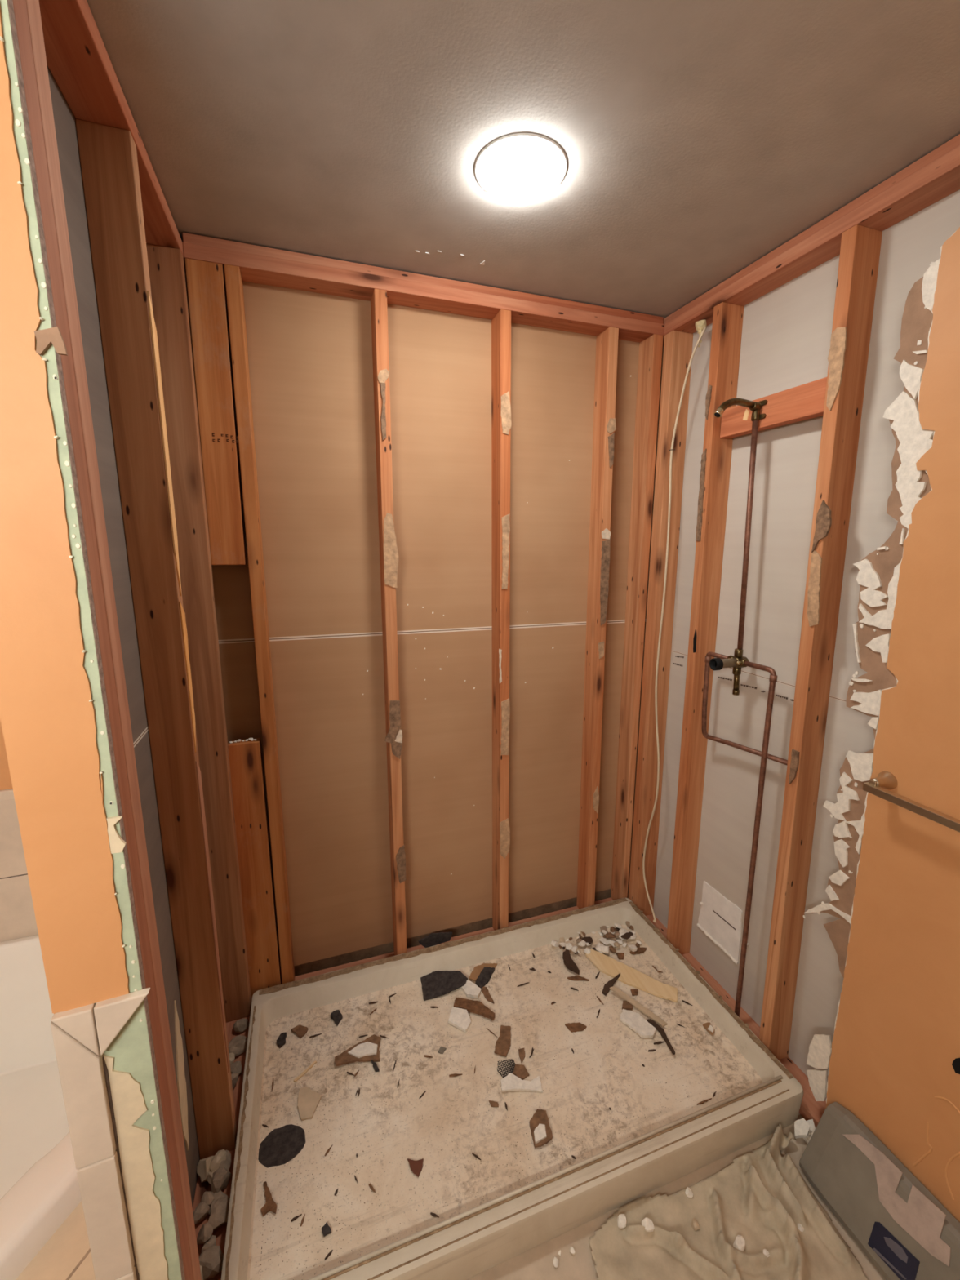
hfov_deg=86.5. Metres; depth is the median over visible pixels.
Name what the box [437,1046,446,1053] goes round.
shard
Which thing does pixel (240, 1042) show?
chunk
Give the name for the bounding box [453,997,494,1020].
chip
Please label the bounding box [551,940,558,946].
chunk
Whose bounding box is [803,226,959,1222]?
wall
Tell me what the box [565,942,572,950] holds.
chunk
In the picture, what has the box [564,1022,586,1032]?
chip
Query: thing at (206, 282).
board
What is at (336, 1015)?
clump
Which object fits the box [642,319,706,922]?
electrical cable
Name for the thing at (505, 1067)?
scrap
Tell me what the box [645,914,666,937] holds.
plate
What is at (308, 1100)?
shard
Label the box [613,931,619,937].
chunk
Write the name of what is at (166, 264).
stud
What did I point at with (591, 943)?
crumbs
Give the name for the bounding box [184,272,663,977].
wall
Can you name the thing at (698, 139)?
ceiling
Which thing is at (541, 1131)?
scrap
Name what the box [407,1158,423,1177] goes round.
chip
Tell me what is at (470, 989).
chunk
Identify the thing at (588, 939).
chunk
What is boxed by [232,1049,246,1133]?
plate
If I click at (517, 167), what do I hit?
recessed light
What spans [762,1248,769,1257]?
chunk
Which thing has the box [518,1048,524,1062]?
paper scrap
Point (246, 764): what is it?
board
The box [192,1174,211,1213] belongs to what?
plate
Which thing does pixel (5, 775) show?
wall
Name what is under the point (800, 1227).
chunk
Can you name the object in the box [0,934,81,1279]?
bathtub
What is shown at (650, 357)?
stud
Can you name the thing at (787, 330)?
wall
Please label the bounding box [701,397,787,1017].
shower plumbing
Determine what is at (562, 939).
chunk
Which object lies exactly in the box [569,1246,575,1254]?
chunk
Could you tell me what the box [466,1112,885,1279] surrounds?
floor
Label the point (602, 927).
chunk
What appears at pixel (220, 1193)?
chunk
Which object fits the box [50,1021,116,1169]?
wall tile
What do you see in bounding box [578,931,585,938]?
chunk
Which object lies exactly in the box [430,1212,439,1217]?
wood splinter
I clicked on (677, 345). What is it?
stud
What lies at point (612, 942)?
chunk
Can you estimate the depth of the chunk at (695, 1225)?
1.24 m
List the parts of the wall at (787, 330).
patch panel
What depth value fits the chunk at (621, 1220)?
1.24 m
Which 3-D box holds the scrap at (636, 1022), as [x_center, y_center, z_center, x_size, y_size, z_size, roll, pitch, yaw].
[0.530,1.291,1.718,0.066,0.014,0.122,-8,14,-39]
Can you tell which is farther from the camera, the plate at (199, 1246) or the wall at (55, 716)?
the plate at (199, 1246)
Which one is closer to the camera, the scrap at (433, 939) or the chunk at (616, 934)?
the scrap at (433, 939)
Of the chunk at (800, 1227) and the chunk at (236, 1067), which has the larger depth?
the chunk at (236, 1067)
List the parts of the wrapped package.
printed panel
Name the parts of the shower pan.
wood strip, wood strip, wood strip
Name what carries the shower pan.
on the floor
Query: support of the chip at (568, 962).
in the shower pan
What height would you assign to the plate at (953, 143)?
0.025 m
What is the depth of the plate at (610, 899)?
2.34 m
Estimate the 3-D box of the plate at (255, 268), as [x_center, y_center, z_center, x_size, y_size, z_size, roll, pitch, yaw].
[-0.075,-1.096,1.653,1.550,0.038,0.089,-3,11,-19]
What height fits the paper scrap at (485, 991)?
0.006 m
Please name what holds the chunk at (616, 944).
in the shower pan
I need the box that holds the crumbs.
[269,942,733,1269]
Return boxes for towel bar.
[862,771,959,832]
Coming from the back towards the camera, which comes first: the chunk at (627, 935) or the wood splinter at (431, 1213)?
the chunk at (627, 935)
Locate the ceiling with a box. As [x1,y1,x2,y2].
[86,0,959,318]
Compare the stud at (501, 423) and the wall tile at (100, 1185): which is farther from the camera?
the stud at (501, 423)
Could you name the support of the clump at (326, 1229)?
in the shower pan
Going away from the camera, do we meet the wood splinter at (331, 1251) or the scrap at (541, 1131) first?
the wood splinter at (331, 1251)
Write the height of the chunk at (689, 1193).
0.014 m
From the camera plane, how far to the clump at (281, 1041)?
1.65 m
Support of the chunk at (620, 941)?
in the shower pan
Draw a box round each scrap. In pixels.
[290,1024,307,1038]
[334,1034,381,1066]
[417,931,452,947]
[420,970,467,1000]
[468,963,497,982]
[475,966,494,988]
[478,986,493,1004]
[488,1100,498,1106]
[493,1025,511,1057]
[497,1058,515,1077]
[501,1072,542,1093]
[512,1064,529,1079]
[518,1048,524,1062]
[528,1109,552,1147]
[619,1008,656,1037]
[622,1000,633,1009]
[702,1022,715,1035]
[794,1118,809,1138]
[803,1119,815,1144]
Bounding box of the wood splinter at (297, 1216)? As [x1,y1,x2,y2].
[290,1213,302,1222]
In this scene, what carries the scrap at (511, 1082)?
in the shower pan
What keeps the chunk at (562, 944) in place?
in the shower pan
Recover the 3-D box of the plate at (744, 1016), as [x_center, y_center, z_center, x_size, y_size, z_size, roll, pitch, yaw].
[0.924,1.329,1.753,0.039,0.038,0.110,-3,11,-19]
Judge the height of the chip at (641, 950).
0.010 m
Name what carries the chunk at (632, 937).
in the shower pan
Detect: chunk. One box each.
[193,1202,209,1224]
[196,1155,213,1182]
[196,1222,213,1244]
[198,1244,223,1279]
[200,1191,214,1206]
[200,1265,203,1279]
[201,1235,216,1252]
[206,1171,213,1185]
[208,1149,226,1172]
[208,1190,226,1214]
[208,1195,230,1230]
[211,1167,231,1193]
[219,1150,231,1170]
[228,1035,247,1053]
[228,1046,239,1056]
[228,1052,235,1065]
[230,1061,242,1075]
[231,1071,238,1088]
[233,1017,248,1033]
[448,1006,471,1032]
[460,979,480,998]
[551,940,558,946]
[552,1256,559,1267]
[559,937,564,942]
[559,942,565,946]
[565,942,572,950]
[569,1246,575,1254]
[570,946,577,953]
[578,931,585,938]
[579,940,586,946]
[582,936,592,942]
[583,947,590,954]
[595,942,604,951]
[599,937,608,945]
[600,925,607,932]
[600,946,609,953]
[604,932,615,938]
[608,946,616,953]
[609,926,617,932]
[609,940,617,947]
[613,923,622,928]
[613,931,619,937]
[613,941,620,946]
[616,939,623,944]
[617,1213,626,1228]
[618,930,627,939]
[620,932,631,939]
[625,920,630,928]
[627,944,637,951]
[628,933,636,939]
[641,1217,654,1231]
[684,1186,693,1197]
[691,1217,699,1231]
[733,1235,745,1251]
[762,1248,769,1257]
[797,1223,804,1231]
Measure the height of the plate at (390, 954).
0.038 m
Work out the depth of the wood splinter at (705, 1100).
1.48 m
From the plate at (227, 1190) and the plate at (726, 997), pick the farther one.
the plate at (726, 997)
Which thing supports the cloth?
on the floor
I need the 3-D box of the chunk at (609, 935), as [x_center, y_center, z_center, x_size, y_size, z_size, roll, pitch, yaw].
[0.530,1.208,2.083,0.044,0.017,0.029,-3,11,-19]
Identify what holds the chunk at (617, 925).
in the shower pan
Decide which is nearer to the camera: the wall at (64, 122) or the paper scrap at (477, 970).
the wall at (64, 122)
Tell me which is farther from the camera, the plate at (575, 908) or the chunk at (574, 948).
the plate at (575, 908)
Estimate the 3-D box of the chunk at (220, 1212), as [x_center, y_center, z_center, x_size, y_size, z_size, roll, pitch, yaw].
[-0.628,1.380,1.226,0.058,0.042,0.065,-3,11,-19]
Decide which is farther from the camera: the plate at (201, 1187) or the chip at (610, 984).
the chip at (610, 984)
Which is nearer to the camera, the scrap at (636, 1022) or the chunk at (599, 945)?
the scrap at (636, 1022)
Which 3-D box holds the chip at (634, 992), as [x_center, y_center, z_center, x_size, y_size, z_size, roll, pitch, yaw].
[0.559,1.272,1.840,0.027,0.008,0.024,0,11,1]
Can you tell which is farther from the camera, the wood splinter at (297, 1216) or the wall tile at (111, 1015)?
the wood splinter at (297, 1216)
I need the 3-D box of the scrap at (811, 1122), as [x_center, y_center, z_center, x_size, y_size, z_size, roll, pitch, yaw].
[0.927,1.385,1.434,0.026,0.034,0.060,8,13,37]
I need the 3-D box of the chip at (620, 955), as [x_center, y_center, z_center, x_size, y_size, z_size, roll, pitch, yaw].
[0.555,1.241,2.002,0.033,0.008,0.028,0,11,-2]
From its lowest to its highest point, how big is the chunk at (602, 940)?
0.010 m
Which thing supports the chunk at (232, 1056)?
on the plate at (231, 1033)
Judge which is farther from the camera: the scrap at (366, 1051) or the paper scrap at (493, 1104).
the scrap at (366, 1051)
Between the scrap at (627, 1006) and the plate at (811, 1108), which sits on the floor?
the plate at (811, 1108)
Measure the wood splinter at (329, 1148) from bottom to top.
0.003 m
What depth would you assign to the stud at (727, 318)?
1.79 m
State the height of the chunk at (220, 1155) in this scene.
0.043 m
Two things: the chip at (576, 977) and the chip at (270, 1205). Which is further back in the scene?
the chip at (576, 977)
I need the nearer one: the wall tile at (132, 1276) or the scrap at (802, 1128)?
the wall tile at (132, 1276)
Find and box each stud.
[12,0,193,1279]
[26,0,201,1279]
[75,118,237,1159]
[146,243,251,1022]
[224,264,294,983]
[370,288,406,955]
[491,309,511,930]
[576,326,618,909]
[610,333,663,900]
[628,330,693,915]
[666,302,743,955]
[759,224,882,1059]
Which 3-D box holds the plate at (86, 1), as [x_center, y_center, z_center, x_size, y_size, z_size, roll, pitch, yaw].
[-0.704,-1.002,0.952,0.080,0.025,1.019,-3,11,-19]
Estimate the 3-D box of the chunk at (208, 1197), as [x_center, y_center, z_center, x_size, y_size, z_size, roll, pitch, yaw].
[-0.668,1.378,1.257,0.038,0.034,0.035,5,11,22]
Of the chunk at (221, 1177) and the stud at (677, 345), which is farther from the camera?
the stud at (677, 345)
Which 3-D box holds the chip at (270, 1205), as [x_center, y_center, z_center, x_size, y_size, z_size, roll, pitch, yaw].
[-0.525,1.376,1.250,0.031,0.009,0.081,-10,14,-43]
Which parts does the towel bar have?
post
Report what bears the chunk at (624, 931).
on the shower pan
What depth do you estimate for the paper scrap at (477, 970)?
1.93 m
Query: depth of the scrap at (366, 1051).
1.60 m
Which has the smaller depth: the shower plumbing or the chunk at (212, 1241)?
the chunk at (212, 1241)
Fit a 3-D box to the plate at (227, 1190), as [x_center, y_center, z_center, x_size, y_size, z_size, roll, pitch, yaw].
[-0.652,1.403,1.324,0.022,0.038,0.110,-3,11,-19]
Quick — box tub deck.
[15,1200,95,1279]
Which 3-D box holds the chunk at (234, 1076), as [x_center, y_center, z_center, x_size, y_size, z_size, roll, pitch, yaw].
[-0.750,1.324,1.527,0.039,0.040,0.049,4,11,20]
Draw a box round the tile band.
[0,788,38,942]
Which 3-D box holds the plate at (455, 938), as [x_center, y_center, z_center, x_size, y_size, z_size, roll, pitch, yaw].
[-0.061,1.254,2.134,0.248,0.038,0.022,-3,11,-19]
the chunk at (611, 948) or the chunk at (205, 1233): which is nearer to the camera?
the chunk at (205, 1233)
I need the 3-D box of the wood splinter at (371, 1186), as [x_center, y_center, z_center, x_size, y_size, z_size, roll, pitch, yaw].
[-0.270,1.375,1.278,0.027,0.005,0.005,10,15,43]
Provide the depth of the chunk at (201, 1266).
1.13 m
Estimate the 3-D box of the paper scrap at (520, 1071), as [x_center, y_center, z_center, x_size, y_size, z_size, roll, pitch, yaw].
[0.123,1.321,1.560,0.046,0.010,0.043,-3,11,-19]
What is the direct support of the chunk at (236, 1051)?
on the plate at (231, 1033)
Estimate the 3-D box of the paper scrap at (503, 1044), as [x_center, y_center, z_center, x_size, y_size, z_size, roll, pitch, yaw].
[0.080,1.302,1.660,0.047,0.009,0.106,3,11,16]
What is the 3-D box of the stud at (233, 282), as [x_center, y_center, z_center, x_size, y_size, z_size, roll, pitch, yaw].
[-0.701,0.119,1.663,0.044,2.361,0.089,-3,11,-19]
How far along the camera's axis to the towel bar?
1.13 m
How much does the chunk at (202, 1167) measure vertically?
0.045 m
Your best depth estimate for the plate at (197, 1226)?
1.22 m
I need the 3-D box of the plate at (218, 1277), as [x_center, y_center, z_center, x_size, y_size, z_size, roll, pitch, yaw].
[-0.591,1.438,1.137,0.029,0.038,0.014,-3,11,-19]
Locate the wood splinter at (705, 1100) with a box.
[697,1097,711,1105]
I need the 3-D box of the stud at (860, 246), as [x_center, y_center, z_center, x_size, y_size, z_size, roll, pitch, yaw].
[0.934,0.168,1.440,0.095,2.361,0.084,-3,11,-19]
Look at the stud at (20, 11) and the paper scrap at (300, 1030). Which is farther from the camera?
the paper scrap at (300, 1030)
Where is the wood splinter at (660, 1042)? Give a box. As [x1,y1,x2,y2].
[653,1040,663,1044]
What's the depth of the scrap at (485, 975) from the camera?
1.90 m
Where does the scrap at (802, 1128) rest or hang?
on the floor
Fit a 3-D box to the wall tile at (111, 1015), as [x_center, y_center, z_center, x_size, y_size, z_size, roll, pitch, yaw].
[-0.537,0.555,0.732,0.117,0.084,0.014,-3,11,-19]
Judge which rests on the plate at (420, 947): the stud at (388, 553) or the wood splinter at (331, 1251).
the stud at (388, 553)
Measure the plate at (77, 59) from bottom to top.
0.038 m
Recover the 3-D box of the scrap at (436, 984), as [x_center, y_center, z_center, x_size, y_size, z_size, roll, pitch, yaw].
[-0.133,1.255,1.873,0.170,0.023,0.098,-3,11,-19]
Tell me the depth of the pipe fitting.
1.51 m
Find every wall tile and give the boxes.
[50,987,150,1055]
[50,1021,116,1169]
[76,1151,134,1279]
[115,1266,137,1279]
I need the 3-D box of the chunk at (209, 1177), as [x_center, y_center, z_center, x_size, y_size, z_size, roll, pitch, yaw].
[-0.673,1.370,1.300,0.047,0.034,0.034,7,13,34]
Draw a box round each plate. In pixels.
[39,0,186,272]
[86,0,182,242]
[182,232,663,324]
[182,241,664,342]
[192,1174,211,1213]
[194,1213,209,1238]
[197,1244,203,1257]
[206,1271,222,1279]
[212,1222,226,1255]
[221,1149,235,1198]
[226,1016,249,1045]
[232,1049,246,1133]
[294,951,395,981]
[406,944,424,952]
[436,927,493,945]
[508,906,578,926]
[594,897,613,905]
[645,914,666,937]
[662,133,959,324]
[662,145,959,346]
[681,952,735,1012]
[739,1006,759,1038]
[778,1056,826,1128]
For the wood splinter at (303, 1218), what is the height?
0.004 m
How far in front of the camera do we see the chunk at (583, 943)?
2.04 m
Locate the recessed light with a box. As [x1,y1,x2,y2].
[474,133,567,202]
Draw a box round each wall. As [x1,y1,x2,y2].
[0,0,185,1279]
[0,718,12,790]
[47,66,199,1206]
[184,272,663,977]
[653,189,959,1097]
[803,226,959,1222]
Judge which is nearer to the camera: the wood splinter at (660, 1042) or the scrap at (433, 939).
the wood splinter at (660, 1042)
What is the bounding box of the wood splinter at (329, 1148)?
[324,1144,333,1156]
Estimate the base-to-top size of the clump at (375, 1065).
0.009 m
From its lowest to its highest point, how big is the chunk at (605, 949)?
0.018 m
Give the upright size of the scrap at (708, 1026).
0.014 m
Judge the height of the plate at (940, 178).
0.038 m
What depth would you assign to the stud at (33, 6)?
0.70 m
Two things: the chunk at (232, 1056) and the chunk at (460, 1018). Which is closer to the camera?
the chunk at (232, 1056)
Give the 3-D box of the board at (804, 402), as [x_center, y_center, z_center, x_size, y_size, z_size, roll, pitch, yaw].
[0.869,-0.677,1.505,0.040,0.087,0.378,-3,11,-19]
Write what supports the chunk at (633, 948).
in the shower pan
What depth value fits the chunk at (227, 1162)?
1.32 m
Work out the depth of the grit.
1.45 m
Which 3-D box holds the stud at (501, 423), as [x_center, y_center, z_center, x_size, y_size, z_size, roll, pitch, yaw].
[0.079,0.074,1.924,0.064,2.361,0.092,-3,11,-19]
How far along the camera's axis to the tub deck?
0.88 m
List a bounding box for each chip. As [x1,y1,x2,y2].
[260,1181,276,1216]
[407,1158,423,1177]
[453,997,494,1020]
[562,949,579,974]
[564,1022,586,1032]
[567,975,589,981]
[602,973,620,995]
[616,952,624,959]
[630,946,646,954]
[630,989,637,995]
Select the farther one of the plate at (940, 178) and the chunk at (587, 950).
the chunk at (587, 950)
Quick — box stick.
[647,1018,675,1054]
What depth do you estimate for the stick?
1.68 m
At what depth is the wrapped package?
1.20 m
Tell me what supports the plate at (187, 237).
on the plate at (255, 268)
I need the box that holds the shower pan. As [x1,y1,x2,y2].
[221,897,803,1279]
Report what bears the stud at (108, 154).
on the plate at (231, 1033)
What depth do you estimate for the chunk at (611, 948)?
2.02 m
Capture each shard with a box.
[297,1086,321,1120]
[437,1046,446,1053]
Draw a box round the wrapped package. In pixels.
[799,1102,959,1279]
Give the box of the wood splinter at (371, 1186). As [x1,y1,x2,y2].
[368,1183,375,1192]
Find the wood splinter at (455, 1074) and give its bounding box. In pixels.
[448,1073,462,1076]
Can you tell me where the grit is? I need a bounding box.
[259,941,743,1278]
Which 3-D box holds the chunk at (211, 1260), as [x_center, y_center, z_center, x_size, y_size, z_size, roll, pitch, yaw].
[-0.609,1.400,1.145,0.059,0.033,0.050,-3,11,-19]
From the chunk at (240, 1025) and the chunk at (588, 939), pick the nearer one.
the chunk at (240, 1025)
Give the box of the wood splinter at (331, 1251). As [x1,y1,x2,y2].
[324,1249,333,1260]
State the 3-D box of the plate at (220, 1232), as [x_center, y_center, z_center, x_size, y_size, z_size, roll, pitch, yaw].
[-0.613,1.426,1.197,0.030,0.038,0.060,-3,11,-19]
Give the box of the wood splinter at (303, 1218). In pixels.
[300,1213,305,1226]
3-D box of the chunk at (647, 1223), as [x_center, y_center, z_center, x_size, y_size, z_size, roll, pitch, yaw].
[0.406,1.416,1.233,0.025,0.020,0.022,-3,11,-19]
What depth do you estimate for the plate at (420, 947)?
2.06 m
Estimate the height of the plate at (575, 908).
0.038 m
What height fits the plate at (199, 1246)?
0.038 m
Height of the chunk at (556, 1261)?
0.015 m
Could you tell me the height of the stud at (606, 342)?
2.361 m
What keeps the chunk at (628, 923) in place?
in the shower pan
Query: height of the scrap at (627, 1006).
0.009 m
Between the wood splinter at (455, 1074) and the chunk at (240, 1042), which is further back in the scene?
the chunk at (240, 1042)
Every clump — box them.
[276,1032,286,1048]
[321,1222,331,1236]
[330,1009,342,1026]
[371,1060,379,1071]
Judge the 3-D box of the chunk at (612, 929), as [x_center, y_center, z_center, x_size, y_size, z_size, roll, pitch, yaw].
[0.558,1.214,2.137,0.028,0.013,0.031,-3,11,-19]
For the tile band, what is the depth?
1.49 m
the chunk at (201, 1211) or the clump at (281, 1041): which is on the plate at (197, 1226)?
the chunk at (201, 1211)
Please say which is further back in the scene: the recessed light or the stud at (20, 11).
the recessed light
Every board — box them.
[184,257,246,564]
[227,737,281,1000]
[720,377,826,439]
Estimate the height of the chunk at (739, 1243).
0.021 m
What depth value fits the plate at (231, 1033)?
1.71 m
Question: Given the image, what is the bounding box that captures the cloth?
[588,1124,868,1279]

